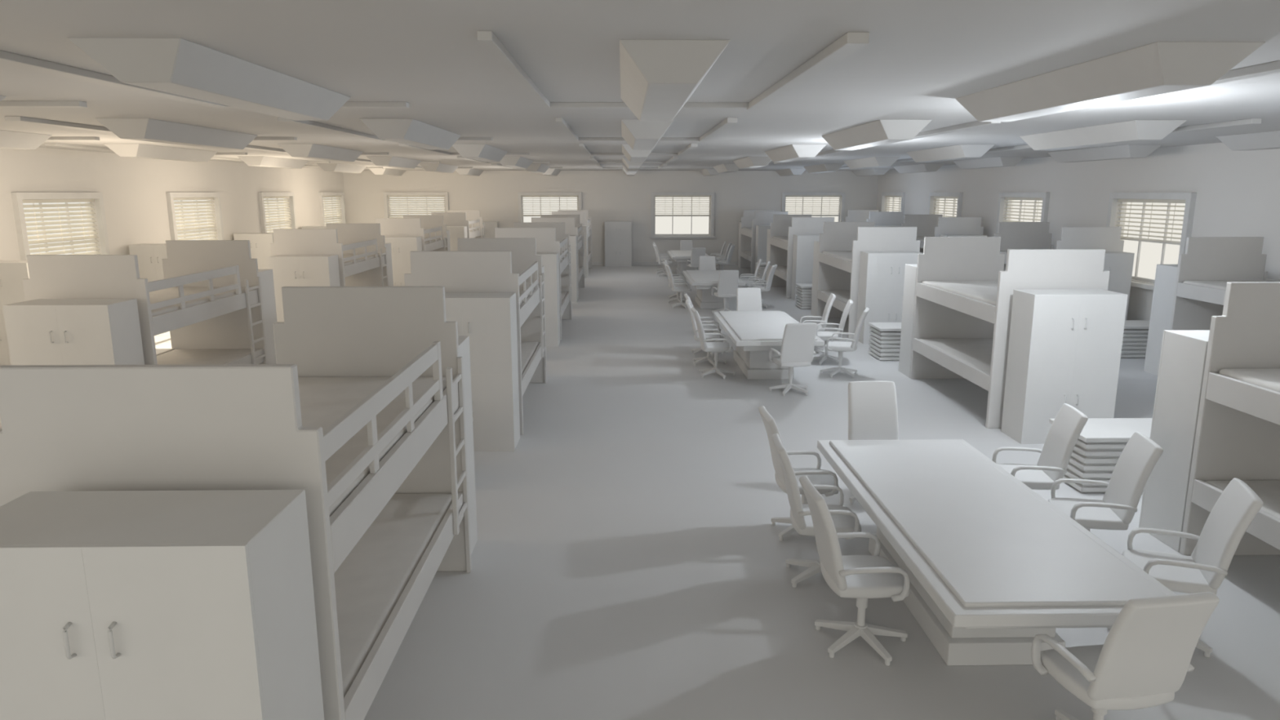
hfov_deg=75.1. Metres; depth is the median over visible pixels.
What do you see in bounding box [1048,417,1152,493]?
drawer unit
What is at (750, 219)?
bunk bed
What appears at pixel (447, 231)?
tall cabinet
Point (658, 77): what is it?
ceiling light
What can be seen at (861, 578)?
office chair
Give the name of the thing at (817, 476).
office chair
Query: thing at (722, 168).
ceiling light
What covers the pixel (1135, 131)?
ceiling light
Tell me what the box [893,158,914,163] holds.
trim
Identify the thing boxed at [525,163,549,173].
ceiling light
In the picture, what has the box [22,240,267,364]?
bunk bed
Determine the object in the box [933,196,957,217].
blind
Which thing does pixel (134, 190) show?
wall
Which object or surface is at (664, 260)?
office chair
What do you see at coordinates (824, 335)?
office chair
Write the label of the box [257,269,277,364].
tall cabinet
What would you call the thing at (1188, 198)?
window
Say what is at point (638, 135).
ceiling light
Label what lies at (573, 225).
bunk bed
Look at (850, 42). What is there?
trim
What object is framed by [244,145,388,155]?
trim
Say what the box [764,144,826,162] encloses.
ceiling light
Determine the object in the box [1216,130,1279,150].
ceiling light
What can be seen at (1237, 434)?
bunk bed
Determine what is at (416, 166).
trim
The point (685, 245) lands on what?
office chair
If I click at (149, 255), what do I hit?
tall cabinet
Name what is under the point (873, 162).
ceiling light
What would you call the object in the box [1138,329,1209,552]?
tall cabinet
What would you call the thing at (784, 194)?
window
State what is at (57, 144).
trim
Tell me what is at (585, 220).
bunk bed
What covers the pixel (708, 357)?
office chair
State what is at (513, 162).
ceiling light
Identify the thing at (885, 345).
chest
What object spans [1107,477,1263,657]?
office chair
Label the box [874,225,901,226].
tall cabinet
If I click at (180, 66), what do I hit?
ceiling light
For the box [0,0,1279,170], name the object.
ceiling
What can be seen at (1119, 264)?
tall cabinet
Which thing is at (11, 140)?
ceiling light
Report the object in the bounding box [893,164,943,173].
ceiling light
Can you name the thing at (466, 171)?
ceiling light
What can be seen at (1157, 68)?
ceiling light
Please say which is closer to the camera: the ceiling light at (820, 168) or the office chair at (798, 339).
the office chair at (798, 339)
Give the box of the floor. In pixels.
[0,265,1279,719]
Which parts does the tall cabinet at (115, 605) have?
door, handle, handle, door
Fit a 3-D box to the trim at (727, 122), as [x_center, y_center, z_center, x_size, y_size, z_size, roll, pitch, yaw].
[0.041,-3.162,11.531,2.120,0.060,3.750,0,11,-1]
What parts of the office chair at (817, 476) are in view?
backrest, armrest, post, seat, armrest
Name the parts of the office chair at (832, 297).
armrest, armrest, seat, backrest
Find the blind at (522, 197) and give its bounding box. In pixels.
[521,195,577,215]
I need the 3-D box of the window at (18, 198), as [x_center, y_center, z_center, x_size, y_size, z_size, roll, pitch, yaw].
[-11.685,-2.447,16.919,0.300,1.870,2.710,0,11,-1]
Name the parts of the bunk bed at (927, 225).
footboard, bed rail, mattress, headboard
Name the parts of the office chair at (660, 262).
backrest, seat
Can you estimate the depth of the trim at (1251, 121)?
10.38 m
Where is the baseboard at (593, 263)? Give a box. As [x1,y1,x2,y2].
[592,262,737,265]
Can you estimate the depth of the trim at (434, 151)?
17.37 m
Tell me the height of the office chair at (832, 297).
1.125 m
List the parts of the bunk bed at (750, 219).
bed rail, bed rail, mattress, mattress, footboard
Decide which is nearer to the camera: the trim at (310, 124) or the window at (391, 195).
the trim at (310, 124)
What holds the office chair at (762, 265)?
on the floor
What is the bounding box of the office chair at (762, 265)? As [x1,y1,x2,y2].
[755,262,766,280]
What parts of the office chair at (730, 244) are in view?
seat, backrest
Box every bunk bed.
[0,286,471,719]
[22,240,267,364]
[269,223,388,286]
[375,215,448,251]
[404,237,546,435]
[431,210,484,238]
[494,222,572,340]
[531,214,584,299]
[551,209,592,275]
[739,209,787,274]
[768,214,834,297]
[816,222,919,337]
[845,209,904,225]
[901,214,983,253]
[909,236,1110,428]
[993,222,1124,271]
[1169,236,1279,330]
[1179,281,1279,555]
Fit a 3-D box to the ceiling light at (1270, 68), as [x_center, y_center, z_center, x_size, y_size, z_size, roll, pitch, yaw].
[4.246,-2.130,6.417,0.120,0.060,3.750,0,11,-1]
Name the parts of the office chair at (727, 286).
armrest, seat, post, backrest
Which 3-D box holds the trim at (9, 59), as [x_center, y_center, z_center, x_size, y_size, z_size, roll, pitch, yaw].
[-3.162,-2.106,6.270,1.900,0.050,3.750,0,11,-1]
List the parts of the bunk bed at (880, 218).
footboard, headboard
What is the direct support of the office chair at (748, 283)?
on the floor
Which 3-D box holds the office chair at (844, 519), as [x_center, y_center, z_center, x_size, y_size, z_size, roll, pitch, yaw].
[1.399,1.174,6.511,0.738,1.125,0.620,0,11,2]
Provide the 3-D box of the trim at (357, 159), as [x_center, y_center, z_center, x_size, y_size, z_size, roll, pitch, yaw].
[-6.581,-5.236,21.793,1.900,0.050,3.750,0,11,-1]
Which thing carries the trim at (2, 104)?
attached to the ceiling
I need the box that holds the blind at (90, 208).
[22,199,100,254]
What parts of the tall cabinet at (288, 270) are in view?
door, door, door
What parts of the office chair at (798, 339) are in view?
armrest, post, seat, backrest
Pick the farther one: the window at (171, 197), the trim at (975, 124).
the window at (171, 197)
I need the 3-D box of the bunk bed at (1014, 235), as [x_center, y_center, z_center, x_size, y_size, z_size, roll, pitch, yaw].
[9.195,-1.873,18.646,1.415,2.300,2.980,0,11,-1]
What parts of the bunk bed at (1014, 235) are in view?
bed rail, mattress, footboard, headboard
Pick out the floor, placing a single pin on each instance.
(628, 557)
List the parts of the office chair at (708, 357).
backrest, seat, armrest, post, armrest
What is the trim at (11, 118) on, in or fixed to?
attached to the ceiling
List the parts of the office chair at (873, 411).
backrest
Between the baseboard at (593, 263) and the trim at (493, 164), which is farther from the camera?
the baseboard at (593, 263)
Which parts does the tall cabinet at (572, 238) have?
door, door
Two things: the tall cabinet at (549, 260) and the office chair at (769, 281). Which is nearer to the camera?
the tall cabinet at (549, 260)
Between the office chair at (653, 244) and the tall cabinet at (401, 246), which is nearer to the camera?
the tall cabinet at (401, 246)
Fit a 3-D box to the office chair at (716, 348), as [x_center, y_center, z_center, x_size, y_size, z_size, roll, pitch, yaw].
[1.220,-0.293,13.788,0.738,1.125,0.620,-1,11,-3]
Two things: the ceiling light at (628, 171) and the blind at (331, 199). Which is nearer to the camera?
the ceiling light at (628, 171)
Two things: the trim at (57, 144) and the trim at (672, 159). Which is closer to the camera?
the trim at (57, 144)
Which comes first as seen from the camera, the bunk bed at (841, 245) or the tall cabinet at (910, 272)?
the tall cabinet at (910, 272)
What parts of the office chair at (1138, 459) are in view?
armrest, seat, armrest, backrest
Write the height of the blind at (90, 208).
1.605 m
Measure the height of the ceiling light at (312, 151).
0.220 m
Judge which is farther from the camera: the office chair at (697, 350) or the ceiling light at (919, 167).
the ceiling light at (919, 167)
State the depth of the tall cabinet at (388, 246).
19.53 m
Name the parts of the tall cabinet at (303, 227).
door, door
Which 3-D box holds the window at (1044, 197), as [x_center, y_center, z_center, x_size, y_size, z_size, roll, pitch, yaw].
[10.046,-3.463,21.955,0.300,1.870,2.710,0,11,-1]
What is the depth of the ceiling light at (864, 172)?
31.71 m
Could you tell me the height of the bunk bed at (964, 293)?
2.300 m
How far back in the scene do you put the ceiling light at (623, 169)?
30.92 m
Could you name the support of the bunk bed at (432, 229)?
on the floor
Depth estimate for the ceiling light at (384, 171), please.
31.11 m
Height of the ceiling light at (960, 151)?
0.220 m
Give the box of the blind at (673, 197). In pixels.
[654,195,710,215]
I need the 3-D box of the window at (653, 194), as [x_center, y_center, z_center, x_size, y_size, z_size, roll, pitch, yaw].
[1.749,-5.978,34.430,2.710,1.870,0.300,0,11,-1]
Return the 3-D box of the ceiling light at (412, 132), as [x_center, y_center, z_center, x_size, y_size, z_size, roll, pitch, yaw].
[-3.036,-3.046,11.364,0.632,0.220,2.993,0,11,-1]
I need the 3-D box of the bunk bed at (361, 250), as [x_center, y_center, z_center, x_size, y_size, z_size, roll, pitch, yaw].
[-6.480,-1.692,17.749,1.415,2.300,2.980,0,11,-1]
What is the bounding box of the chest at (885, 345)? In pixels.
[868,322,901,360]
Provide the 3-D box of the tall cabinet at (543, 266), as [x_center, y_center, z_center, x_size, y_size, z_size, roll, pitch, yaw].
[-2.109,-0.595,13.523,1.100,1.820,0.586,0,11,-1]
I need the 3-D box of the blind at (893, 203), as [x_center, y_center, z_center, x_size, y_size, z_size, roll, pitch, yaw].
[9.872,-5.967,32.364,0.060,0.805,2.290,0,11,-1]
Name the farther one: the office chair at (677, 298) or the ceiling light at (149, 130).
the office chair at (677, 298)
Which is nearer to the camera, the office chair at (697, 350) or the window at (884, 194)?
the office chair at (697, 350)
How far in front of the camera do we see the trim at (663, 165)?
28.82 m
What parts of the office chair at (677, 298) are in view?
backrest, seat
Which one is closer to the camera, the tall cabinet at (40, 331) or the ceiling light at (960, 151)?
the tall cabinet at (40, 331)
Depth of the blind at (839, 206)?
34.48 m
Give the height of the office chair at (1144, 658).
1.125 m
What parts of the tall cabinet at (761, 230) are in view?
door, door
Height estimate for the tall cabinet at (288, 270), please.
1.820 m
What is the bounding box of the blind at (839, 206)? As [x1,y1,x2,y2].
[785,195,840,215]
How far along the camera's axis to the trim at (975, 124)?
10.87 m
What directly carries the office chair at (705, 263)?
on the floor
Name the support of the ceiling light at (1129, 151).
attached to the ceiling
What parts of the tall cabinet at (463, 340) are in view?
door, door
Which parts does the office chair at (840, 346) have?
post, seat, armrest, armrest, backrest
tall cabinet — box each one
[0,260,29,365]
[0,489,324,719]
[2,298,144,364]
[128,243,167,282]
[233,232,274,269]
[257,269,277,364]
[268,254,340,321]
[302,226,326,228]
[384,235,422,286]
[385,243,393,286]
[444,292,519,451]
[446,226,467,250]
[446,230,450,250]
[457,335,477,554]
[482,221,499,238]
[536,252,559,346]
[542,265,546,371]
[568,235,577,302]
[582,225,587,277]
[604,221,631,266]
[737,222,741,267]
[755,225,770,275]
[765,228,770,283]
[791,234,819,301]
[810,240,819,315]
[856,251,923,344]
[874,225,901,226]
[898,264,917,377]
[940,234,986,236]
[1000,288,1128,444]
[1103,251,1134,320]
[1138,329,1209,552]
[1143,264,1177,375]
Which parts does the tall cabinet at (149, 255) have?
door, door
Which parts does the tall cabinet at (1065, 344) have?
door, door, door, door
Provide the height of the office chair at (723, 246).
1.125 m
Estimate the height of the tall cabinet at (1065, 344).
1.820 m
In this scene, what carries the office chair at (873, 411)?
on the floor
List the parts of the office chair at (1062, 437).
armrest, seat, armrest, backrest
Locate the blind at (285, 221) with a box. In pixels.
[263,195,291,232]
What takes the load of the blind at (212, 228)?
attached to the window at (171, 197)
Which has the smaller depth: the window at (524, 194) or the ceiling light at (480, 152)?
the ceiling light at (480, 152)
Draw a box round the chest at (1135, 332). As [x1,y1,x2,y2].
[1120,320,1150,358]
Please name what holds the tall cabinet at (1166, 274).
on the floor
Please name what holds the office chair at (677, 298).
on the floor
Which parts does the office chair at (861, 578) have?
backrest, armrest, post, seat, armrest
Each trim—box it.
[0,50,408,108]
[0,101,87,107]
[4,115,297,140]
[44,142,247,155]
[46,136,99,140]
[210,156,330,163]
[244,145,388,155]
[277,116,492,141]
[303,164,382,168]
[355,158,439,163]
[398,142,528,155]
[415,166,473,168]
[457,155,549,163]
[476,30,869,110]
[491,163,562,168]
[555,117,737,142]
[578,143,697,155]
[590,155,678,164]
[596,163,666,168]
[816,149,850,155]
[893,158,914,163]
[911,120,1000,139]
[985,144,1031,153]
[1170,118,1261,133]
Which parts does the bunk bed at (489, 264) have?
footboard, mattress, guard rail, bed rail, mattress, bed rail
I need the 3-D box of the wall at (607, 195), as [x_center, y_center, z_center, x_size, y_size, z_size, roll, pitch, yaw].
[-1.128,-5.863,34.517,22.290,3.850,0.220,0,11,-1]
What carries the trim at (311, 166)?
attached to the ceiling
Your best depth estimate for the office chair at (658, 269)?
32.07 m
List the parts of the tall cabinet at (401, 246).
door, door, door, door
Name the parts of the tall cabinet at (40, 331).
door, handle, handle, door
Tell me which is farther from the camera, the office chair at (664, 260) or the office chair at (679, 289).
the office chair at (664, 260)
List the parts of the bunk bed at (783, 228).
bed rail, bed rail, mattress, mattress, footboard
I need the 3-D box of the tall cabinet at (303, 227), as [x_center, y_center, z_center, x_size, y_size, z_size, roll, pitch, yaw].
[-11.279,-3.829,29.563,1.100,1.820,0.586,0,11,-1]
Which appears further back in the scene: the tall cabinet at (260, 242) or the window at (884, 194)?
the window at (884, 194)
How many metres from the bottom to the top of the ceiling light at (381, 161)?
0.220 m
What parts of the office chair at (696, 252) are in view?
backrest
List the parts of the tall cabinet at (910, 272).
door, door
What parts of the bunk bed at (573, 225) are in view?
footboard, guard rail, bed rail, bed rail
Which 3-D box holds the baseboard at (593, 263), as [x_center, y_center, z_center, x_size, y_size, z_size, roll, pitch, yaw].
[-1.125,-4.021,34.763,21.800,0.140,0.025,0,11,-1]
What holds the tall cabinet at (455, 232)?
on the floor
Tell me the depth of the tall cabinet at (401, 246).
22.24 m
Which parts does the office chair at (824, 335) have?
post, armrest, seat, armrest, backrest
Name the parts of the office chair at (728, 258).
seat, backrest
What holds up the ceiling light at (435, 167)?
attached to the ceiling
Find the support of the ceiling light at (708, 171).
attached to the ceiling
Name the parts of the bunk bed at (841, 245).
bed rail, bed rail, mattress, mattress, footboard, headboard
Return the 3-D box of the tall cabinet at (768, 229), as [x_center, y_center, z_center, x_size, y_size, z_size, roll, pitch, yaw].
[4.705,-3.332,27.099,1.100,1.820,0.586,0,11,-1]
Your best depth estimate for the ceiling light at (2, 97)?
7.52 m
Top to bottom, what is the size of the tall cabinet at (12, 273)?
1.820 m
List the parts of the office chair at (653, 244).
backrest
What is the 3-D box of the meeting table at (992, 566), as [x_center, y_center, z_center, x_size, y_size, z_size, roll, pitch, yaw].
[2.345,1.415,6.175,1.360,0.785,3.250,0,11,-1]
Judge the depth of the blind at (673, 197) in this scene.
34.38 m
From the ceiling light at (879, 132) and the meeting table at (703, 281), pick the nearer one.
the ceiling light at (879, 132)
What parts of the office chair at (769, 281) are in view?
armrest, seat, backrest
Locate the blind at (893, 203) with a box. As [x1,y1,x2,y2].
[884,195,901,210]
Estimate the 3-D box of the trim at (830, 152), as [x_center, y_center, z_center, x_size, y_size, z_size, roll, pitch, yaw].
[4.033,-4.225,16.806,0.120,0.060,3.750,0,11,-1]
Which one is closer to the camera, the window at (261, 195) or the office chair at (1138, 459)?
the office chair at (1138, 459)
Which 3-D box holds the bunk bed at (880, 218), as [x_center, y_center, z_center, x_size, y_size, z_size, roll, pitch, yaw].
[8.923,-4.548,31.916,1.415,2.300,2.980,0,11,-1]
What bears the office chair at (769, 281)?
on the floor
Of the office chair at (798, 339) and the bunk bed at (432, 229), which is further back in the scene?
the bunk bed at (432, 229)
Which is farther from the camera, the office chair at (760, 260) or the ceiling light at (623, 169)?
the ceiling light at (623, 169)
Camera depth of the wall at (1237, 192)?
17.15 m
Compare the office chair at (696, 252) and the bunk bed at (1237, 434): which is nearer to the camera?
the bunk bed at (1237, 434)
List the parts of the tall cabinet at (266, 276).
door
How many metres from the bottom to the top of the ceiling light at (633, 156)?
0.220 m
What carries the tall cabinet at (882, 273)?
on the floor
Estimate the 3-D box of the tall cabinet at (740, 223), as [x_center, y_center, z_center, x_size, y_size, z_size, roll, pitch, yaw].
[4.569,-4.670,33.734,1.100,1.820,0.586,0,11,-1]
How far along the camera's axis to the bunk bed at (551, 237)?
17.63 m
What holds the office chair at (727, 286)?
on the floor
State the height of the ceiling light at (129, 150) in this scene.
0.220 m
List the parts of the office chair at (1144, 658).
armrest, post, seat, backrest, armrest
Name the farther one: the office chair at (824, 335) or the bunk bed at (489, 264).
the office chair at (824, 335)
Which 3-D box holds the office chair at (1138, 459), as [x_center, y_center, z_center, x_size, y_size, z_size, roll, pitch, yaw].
[3.622,1.147,6.642,0.738,1.125,0.620,2,12,11]
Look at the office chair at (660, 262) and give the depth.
30.04 m
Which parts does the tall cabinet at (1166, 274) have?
door, door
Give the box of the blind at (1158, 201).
[1115,199,1186,243]
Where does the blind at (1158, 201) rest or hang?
attached to the window at (1188, 198)
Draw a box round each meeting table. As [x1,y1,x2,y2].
[667,250,709,276]
[682,270,745,308]
[713,311,824,379]
[817,439,1177,665]
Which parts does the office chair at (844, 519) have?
backrest, armrest, seat, armrest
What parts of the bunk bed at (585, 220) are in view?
guard rail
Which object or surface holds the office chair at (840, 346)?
on the floor
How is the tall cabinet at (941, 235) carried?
on the floor
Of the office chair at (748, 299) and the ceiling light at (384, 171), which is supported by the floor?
the office chair at (748, 299)
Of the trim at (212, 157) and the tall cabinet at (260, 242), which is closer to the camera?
the trim at (212, 157)
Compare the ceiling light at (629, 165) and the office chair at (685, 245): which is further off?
the office chair at (685, 245)
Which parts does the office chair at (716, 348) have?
backrest, armrest, seat, post, armrest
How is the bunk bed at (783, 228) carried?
on the floor
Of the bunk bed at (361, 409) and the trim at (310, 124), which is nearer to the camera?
the bunk bed at (361, 409)
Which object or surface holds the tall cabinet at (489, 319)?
on the floor
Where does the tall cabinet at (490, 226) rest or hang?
on the floor
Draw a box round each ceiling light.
[0,95,6,102]
[0,129,52,149]
[67,37,351,120]
[94,118,257,149]
[103,143,217,161]
[237,155,308,168]
[277,143,363,161]
[316,163,366,173]
[360,118,461,149]
[366,155,421,168]
[368,168,405,175]
[418,163,457,173]
[452,143,507,161]
[455,168,483,176]
[499,155,533,168]
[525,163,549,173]
[542,168,560,176]
[619,39,730,120]
[621,119,674,150]
[622,144,656,162]
[622,156,647,168]
[622,163,641,173]
[622,168,637,176]
[699,168,719,176]
[713,164,739,173]
[733,156,771,168]
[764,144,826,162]
[775,168,805,176]
[803,164,844,173]
[822,120,931,150]
[843,156,900,168]
[852,168,889,176]
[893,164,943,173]
[906,144,995,162]
[953,156,1025,168]
[955,41,1265,121]
[1019,120,1186,150]
[1047,144,1161,162]
[1211,60,1279,84]
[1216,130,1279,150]
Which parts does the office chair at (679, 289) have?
backrest, armrest, seat, post, armrest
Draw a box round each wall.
[0,147,346,260]
[342,170,878,262]
[875,142,1279,319]
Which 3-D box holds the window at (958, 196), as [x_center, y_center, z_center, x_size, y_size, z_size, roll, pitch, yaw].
[9.939,-4.520,27.198,0.300,1.870,2.710,0,11,-1]
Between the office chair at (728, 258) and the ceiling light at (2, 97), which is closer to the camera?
the ceiling light at (2, 97)
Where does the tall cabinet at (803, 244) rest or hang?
on the floor
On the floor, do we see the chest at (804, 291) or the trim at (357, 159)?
the chest at (804, 291)
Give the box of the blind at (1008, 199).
[1003,197,1043,222]
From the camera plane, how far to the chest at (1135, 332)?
15.28 m
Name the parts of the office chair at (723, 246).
backrest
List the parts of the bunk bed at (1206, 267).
bed rail, mattress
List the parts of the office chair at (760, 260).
armrest, seat, backrest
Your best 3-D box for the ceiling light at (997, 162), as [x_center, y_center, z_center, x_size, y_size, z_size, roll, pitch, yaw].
[9.149,-5.190,21.996,0.632,0.220,2.993,0,11,-1]
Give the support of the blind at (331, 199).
attached to the window at (322, 194)
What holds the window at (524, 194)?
in the wall at (607, 195)
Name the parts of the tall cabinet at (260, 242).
door, door, door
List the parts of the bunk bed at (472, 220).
headboard, footboard, guard rail, bed rail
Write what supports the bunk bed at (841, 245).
on the floor
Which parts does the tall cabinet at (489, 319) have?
door, door, door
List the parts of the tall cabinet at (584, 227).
door, door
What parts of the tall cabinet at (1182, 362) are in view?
door, door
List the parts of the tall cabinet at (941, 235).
door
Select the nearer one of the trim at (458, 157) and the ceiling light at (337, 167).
the trim at (458, 157)
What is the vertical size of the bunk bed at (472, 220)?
2.300 m
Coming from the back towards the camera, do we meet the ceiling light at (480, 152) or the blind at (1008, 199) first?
the blind at (1008, 199)
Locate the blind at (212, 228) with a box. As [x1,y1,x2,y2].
[173,197,217,239]
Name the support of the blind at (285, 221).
attached to the window at (261, 195)
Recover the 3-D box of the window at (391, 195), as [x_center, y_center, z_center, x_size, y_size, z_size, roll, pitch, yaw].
[-9.149,-5.935,34.215,2.710,1.870,0.300,0,11,-1]
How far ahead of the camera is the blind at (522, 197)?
34.27 m
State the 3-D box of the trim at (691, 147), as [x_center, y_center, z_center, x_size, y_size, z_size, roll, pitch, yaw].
[-0.066,-4.209,16.725,2.120,0.060,3.750,0,11,-1]
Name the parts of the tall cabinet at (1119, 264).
door, door, door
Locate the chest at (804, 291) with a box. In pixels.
[795,283,812,309]
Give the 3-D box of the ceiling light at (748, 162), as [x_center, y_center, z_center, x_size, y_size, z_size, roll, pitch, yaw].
[2.950,-5.165,21.874,0.632,0.220,2.993,0,11,-1]
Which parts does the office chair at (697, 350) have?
backrest, seat, armrest, armrest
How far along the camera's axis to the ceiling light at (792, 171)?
31.21 m
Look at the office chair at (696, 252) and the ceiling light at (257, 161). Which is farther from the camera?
the office chair at (696, 252)
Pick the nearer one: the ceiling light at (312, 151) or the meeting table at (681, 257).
the ceiling light at (312, 151)
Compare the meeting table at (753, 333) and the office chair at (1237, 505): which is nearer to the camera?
the office chair at (1237, 505)
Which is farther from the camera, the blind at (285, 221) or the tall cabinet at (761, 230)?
the tall cabinet at (761, 230)
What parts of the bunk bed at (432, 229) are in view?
headboard, footboard, guard rail, mattress, bed rail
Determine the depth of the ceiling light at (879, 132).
10.57 m
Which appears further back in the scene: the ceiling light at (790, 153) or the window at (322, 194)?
the window at (322, 194)
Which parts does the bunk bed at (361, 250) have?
headboard, footboard, guard rail, mattress, bed rail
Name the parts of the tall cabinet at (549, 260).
door, door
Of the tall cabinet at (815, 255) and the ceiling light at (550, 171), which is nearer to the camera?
the tall cabinet at (815, 255)
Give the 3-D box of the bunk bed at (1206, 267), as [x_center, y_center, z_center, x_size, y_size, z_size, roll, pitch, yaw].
[9.331,-0.535,12.011,1.415,2.300,2.980,0,11,-1]
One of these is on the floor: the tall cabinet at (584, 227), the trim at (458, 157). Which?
the tall cabinet at (584, 227)
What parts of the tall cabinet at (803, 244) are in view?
door, door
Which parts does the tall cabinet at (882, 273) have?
door, door, door, door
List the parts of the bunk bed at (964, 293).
bed rail, mattress, bed rail, footboard, mattress, headboard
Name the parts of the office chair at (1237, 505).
armrest, seat, armrest, backrest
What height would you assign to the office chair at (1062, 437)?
1.125 m
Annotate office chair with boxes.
[652,243,669,273]
[653,241,671,271]
[653,244,674,276]
[662,258,686,298]
[662,261,686,303]
[665,264,693,308]
[680,240,693,250]
[684,293,723,356]
[685,299,726,367]
[686,247,705,270]
[690,306,735,379]
[698,256,715,270]
[709,241,726,270]
[711,270,738,313]
[715,243,731,270]
[715,244,735,270]
[735,258,761,297]
[736,287,761,311]
[745,261,770,302]
[750,264,777,308]
[755,262,766,280]
[758,405,839,541]
[768,322,817,395]
[771,433,861,587]
[799,475,910,666]
[800,293,835,355]
[813,299,853,364]
[820,307,869,377]
[848,381,898,503]
[991,403,1088,489]
[1031,591,1219,719]
[1048,431,1163,531]
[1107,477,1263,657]
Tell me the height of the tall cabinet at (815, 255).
1.820 m
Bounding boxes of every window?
[10,192,110,260]
[165,192,224,239]
[257,192,297,232]
[318,191,346,226]
[382,191,448,217]
[517,191,582,222]
[649,191,715,238]
[781,191,845,222]
[880,191,905,218]
[928,192,963,217]
[995,192,1049,233]
[1106,192,1196,290]
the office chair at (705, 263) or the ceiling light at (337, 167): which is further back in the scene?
the ceiling light at (337, 167)
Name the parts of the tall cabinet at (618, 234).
door, door, door, door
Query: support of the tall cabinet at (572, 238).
on the floor
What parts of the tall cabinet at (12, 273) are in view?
door, door, door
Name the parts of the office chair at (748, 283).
seat, armrest, backrest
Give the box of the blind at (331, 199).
[322,195,342,226]
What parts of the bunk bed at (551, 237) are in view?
footboard, mattress, guard rail, bed rail, bed rail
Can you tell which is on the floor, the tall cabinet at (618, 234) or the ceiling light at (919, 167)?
the tall cabinet at (618, 234)
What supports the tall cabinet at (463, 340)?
on the floor
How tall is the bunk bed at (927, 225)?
2.300 m
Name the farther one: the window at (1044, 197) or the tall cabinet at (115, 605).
the window at (1044, 197)
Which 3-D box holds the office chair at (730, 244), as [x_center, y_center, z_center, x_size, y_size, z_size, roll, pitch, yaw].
[3.056,-3.832,31.339,0.738,1.125,0.620,2,12,11]

